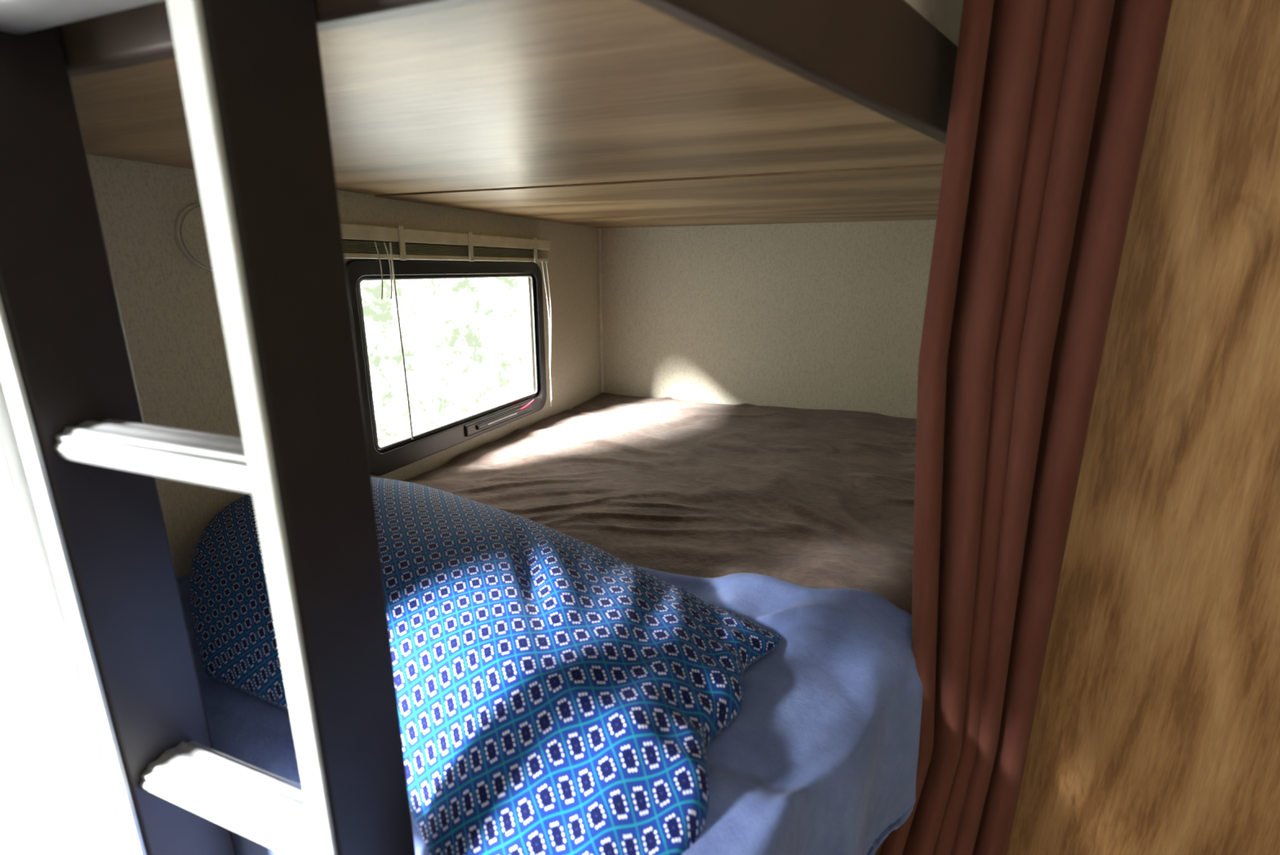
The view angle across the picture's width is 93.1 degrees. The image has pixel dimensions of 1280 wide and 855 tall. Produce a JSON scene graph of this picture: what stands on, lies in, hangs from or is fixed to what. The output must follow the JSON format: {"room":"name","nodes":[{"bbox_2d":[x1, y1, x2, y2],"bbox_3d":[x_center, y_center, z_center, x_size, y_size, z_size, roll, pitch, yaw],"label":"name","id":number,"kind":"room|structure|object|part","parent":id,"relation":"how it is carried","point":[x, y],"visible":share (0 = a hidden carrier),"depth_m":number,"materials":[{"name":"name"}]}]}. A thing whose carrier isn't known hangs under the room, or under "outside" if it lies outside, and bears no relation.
{"room":"camper van interior","nodes":[
{"label":"camper van interior","id":0,"kind":"room"},
{"bbox_2d":[0,376,129,854],"bbox_3d":[-0.635,-0.006,0.515,0.383,2.150,0.026,6,16,21],"label":"wall","id":1,"kind":"structure","parent":0,"point":[57,797],"depth_m":0.51,"materials":[{"name":"white paint"}]},
{"bbox_2d":[86,154,600,577],"bbox_3d":[-0.824,-0.029,0.605,0.035,2.150,3.705,6,16,21],"label":"wall","id":2,"kind":"structure","parent":0,"point":[169,305],"depth_m":0.94,"materials":[{"name":"beige paper"}]},
{"bbox_2d":[174,202,213,271],"bbox_3d":[-0.653,-0.289,0.925,0.009,0.100,0.100,6,16,21],"label":"wall speaker","id":3,"kind":"object","parent":2,"relation":"attached to","point":[190,229],"visible":0.42,"depth_m":0.90,"materials":[{"name":"beige plastic"}]},
{"bbox_2d":[345,259,546,475],"bbox_3d":[-0.445,-0.191,1.533,0.040,0.441,0.740,6,16,21],"label":"window","id":4,"kind":"structure","parent":2,"relation":"in","point":[383,463],"depth_m":1.40,"materials":[{"name":"black plastic"}]},
{"bbox_2d":[340,222,552,439],"bbox_3d":[-0.430,-0.214,1.479,0.050,0.504,0.855,6,16,21],"label":"window blind","id":5,"kind":"object","parent":4,"relation":"attached to","point":[353,232],"visible":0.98,"depth_m":1.33,"materials":[{"name":"beige plastic"}]},
{"bbox_3d":[-0.512,-0.308,1.193,0.009,0.111,0.005,-8,17,-28],"label":"tilt cord","id":6,"kind":"part","parent":5,"relation":"part of","materials":[{"name":"fabric"}]},
{"bbox_3d":[-0.503,-0.314,1.216,0.009,0.111,0.005,-8,17,-28],"label":"tilt cord","id":7,"kind":"part","parent":5,"relation":"part of","materials":[{"name":"fabric"}]},
{"bbox_3d":[-0.437,-0.441,1.423,0.034,0.028,0.855,6,16,21],"label":"head rail","id":8,"kind":"part","parent":5,"relation":"part of","materials":[{"name":"beige plastic"}]},
{"bbox_3d":[-0.436,-0.400,1.436,0.028,0.010,0.840,6,16,21],"label":"rail","id":9,"kind":"part","parent":5,"relation":"part of","materials":[{"name":"beige plastic"}]},
{"bbox_3d":[-0.274,-0.285,1.825,0.016,0.416,0.028,6,16,21],"label":"lift cord","id":10,"kind":"part","parent":5,"relation":"part of","materials":[{"name":"fabric"}]},
{"bbox_3d":[-0.273,-0.276,1.839,0.012,0.440,0.026,-4,15,-14],"label":"lift cord","id":11,"kind":"part","parent":5,"relation":"part of","materials":[{"name":"fabric"}]},
{"bbox_2d":[356,275,537,448],"bbox_3d":[-0.447,-0.200,1.532,0.031,0.351,0.653,6,16,21],"label":"bead","id":12,"kind":"object","parent":4,"relation":"attached to","point":[391,442],"visible":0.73,"depth_m":1.42},
{"bbox_3d":[-0.450,-0.199,1.533,0.030,0.370,0.674,6,16,21],"label":"inner sash","id":13,"kind":"part","parent":4,"relation":"part of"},
{"bbox_2d":[464,400,533,436],"bbox_3d":[-0.383,-0.028,1.678,0.008,0.030,0.320,6,16,21],"label":"latch plate","id":14,"kind":"object","parent":4,"relation":"attached to","point":[470,428],"visible":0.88,"depth_m":1.63,"materials":[{"name":"grey plastic"}]},
{"bbox_2d":[476,407,527,429],"bbox_3d":[-0.378,-0.028,1.676,0.010,0.013,0.240,6,16,21],"label":"bar","id":15,"kind":"object","parent":14,"relation":"attached to","point":[483,424],"depth_m":1.65,"materials":[{"name":"grey metal"}]},
{"bbox_2d":[520,399,534,410],"bbox_3d":[-0.332,-0.064,1.775,0.018,0.025,0.073,6,16,21],"label":"lever","id":16,"kind":"object","parent":4,"relation":"attached to","point":[530,403],"depth_m":1.77,"materials":[{"name":"plastic"}]},
{"bbox_2d":[58,0,957,228],"bbox_3d":[0.084,-0.492,1.154,1.183,0.091,1.764,6,16,21],"label":"bunk","id":17,"kind":"object","parent":2,"relation":"attached to","point":[594,113],"visible":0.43,"depth_m":0.56,"materials":[{"name":"laminate"}]},
{"bbox_3d":[-0.001,-0.335,0.552,1.492,0.090,0.505,-4,15,-16],"label":"rail","id":18,"kind":"part","parent":17,"relation":"part of","materials":[{"name":"laminate"}]},
{"bbox_2d":[904,0,963,46],"bbox_3d":[0.090,-0.574,1.148,1.177,0.154,1.727,6,16,21],"label":"wall","id":19,"kind":"structure","parent":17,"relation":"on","point":[945,15],"depth_m":0.68,"materials":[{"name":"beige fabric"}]},
{"bbox_2d":[880,0,1173,854],"bbox_3d":[0.385,-0.118,0.691,0.266,1.878,0.129,0,15,-1],"label":"privacy curtain","id":20,"kind":"object","parent":17,"relation":"hanging from","point":[1051,100],"visible":0.99,"depth_m":0.66,"materials":[{"name":"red fabric"}]},
{"bbox_2d":[487,412,516,425],"bbox_3d":[-0.377,-0.024,1.666,0.001,0.004,0.140,6,16,21],"label":"latch slot","id":21,"kind":"object","parent":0,"point":[492,422],"depth_m":1.66,"materials":[{"name":"silver metal"}]},
{"bbox_2d":[600,219,936,418],"bbox_3d":[0.914,-0.357,1.854,2.265,2.150,0.035,6,16,21],"label":"wall","id":22,"kind":"structure","parent":0,"point":[829,315],"depth_m":2.02,"materials":[{"name":"beige paint"}]},
{"bbox_2d":[598,227,603,392],"bbox_3d":[-0.144,-0.420,2.239,0.010,0.601,0.010,6,16,21],"label":"trim","id":23,"kind":"structure","parent":22,"relation":"attached to","point":[599,228],"depth_m":2.23,"materials":[{"name":"beige plastic"}]},
{"bbox_2d":[1006,0,1279,854],"bbox_3d":[1.029,-0.018,0.560,1.080,2.150,0.035,6,16,21],"label":"wall","id":24,"kind":"structure","parent":0,"point":[1156,726],"depth_m":0.73,"materials":[{"name":"brown wood"}]},
{"bbox_3d":[0.241,1.140,0.463,2.335,0.040,3.740,6,16,21],"label":"floor","id":25,"kind":"structure","parent":0,"visible":0},
{"bbox_2d":[0,0,415,854],"bbox_3d":[-0.319,0.186,0.474,0.259,1.800,0.073,6,16,21],"label":"ladder","id":26,"kind":"object","parent":25,"relation":"on","point":[251,71],"visible":1,"depth_m":0.42,"materials":[{"name":"brown paint"}]},
{"bbox_3d":[-0.430,0.174,0.517,0.020,1.800,0.069,6,16,21],"label":"rail","id":27,"kind":"part","parent":26,"relation":"part of","materials":[{"name":"brown paint"}]},
{"bbox_3d":[-0.207,0.196,0.433,0.020,1.800,0.069,6,16,21],"label":"rail","id":28,"kind":"part","parent":26,"relation":"part of","materials":[{"name":"brown paint"}]},
{"bbox_2d":[874,840,884,854],"bbox_3d":[0.091,0.570,1.452,1.181,0.560,1.723,6,16,21],"label":"bunk","id":29,"kind":"object","parent":25,"relation":"on","point":[879,849],"visible":0.02,"depth_m":1.07,"materials":[{"name":"brown wood"},{"name":"blue cloth"},{"name":"patterned cotton"}]},
{"bbox_3d":[0.091,0.221,1.364,1.169,0.161,1.708,6,16,21],"label":"mattress","id":30,"kind":"object","parent":29,"relation":"on","visible":0},
{"bbox_2d":[189,476,781,854],"bbox_3d":[-0.265,0.257,0.800,0.988,0.255,0.460,10,18,35],"label":"patterned pillow","id":31,"kind":"object","parent":30,"relation":"on","point":[557,695],"visible":0.78,"depth_m":0.57,"materials":[{"name":"fabric"}]},
{"bbox_2d":[177,565,923,854],"bbox_3d":[-0.198,0.356,0.774,1.073,0.272,0.518,6,16,21],"label":"sheet","id":32,"kind":"object","parent":30,"relation":"on","point":[820,754],"visible":0.23,"depth_m":0.65,"materials":[{"name":"blue fabric"}]},
{"bbox_2d":[402,392,916,614],"bbox_3d":[0.155,0.163,1.514,1.176,0.197,1.368,6,16,21],"label":"blanket","id":33,"kind":"object","parent":30,"relation":"on","point":[811,498],"visible":0.7,"depth_m":1.32,"materials":[{"name":"brown fabric"}]}
]}

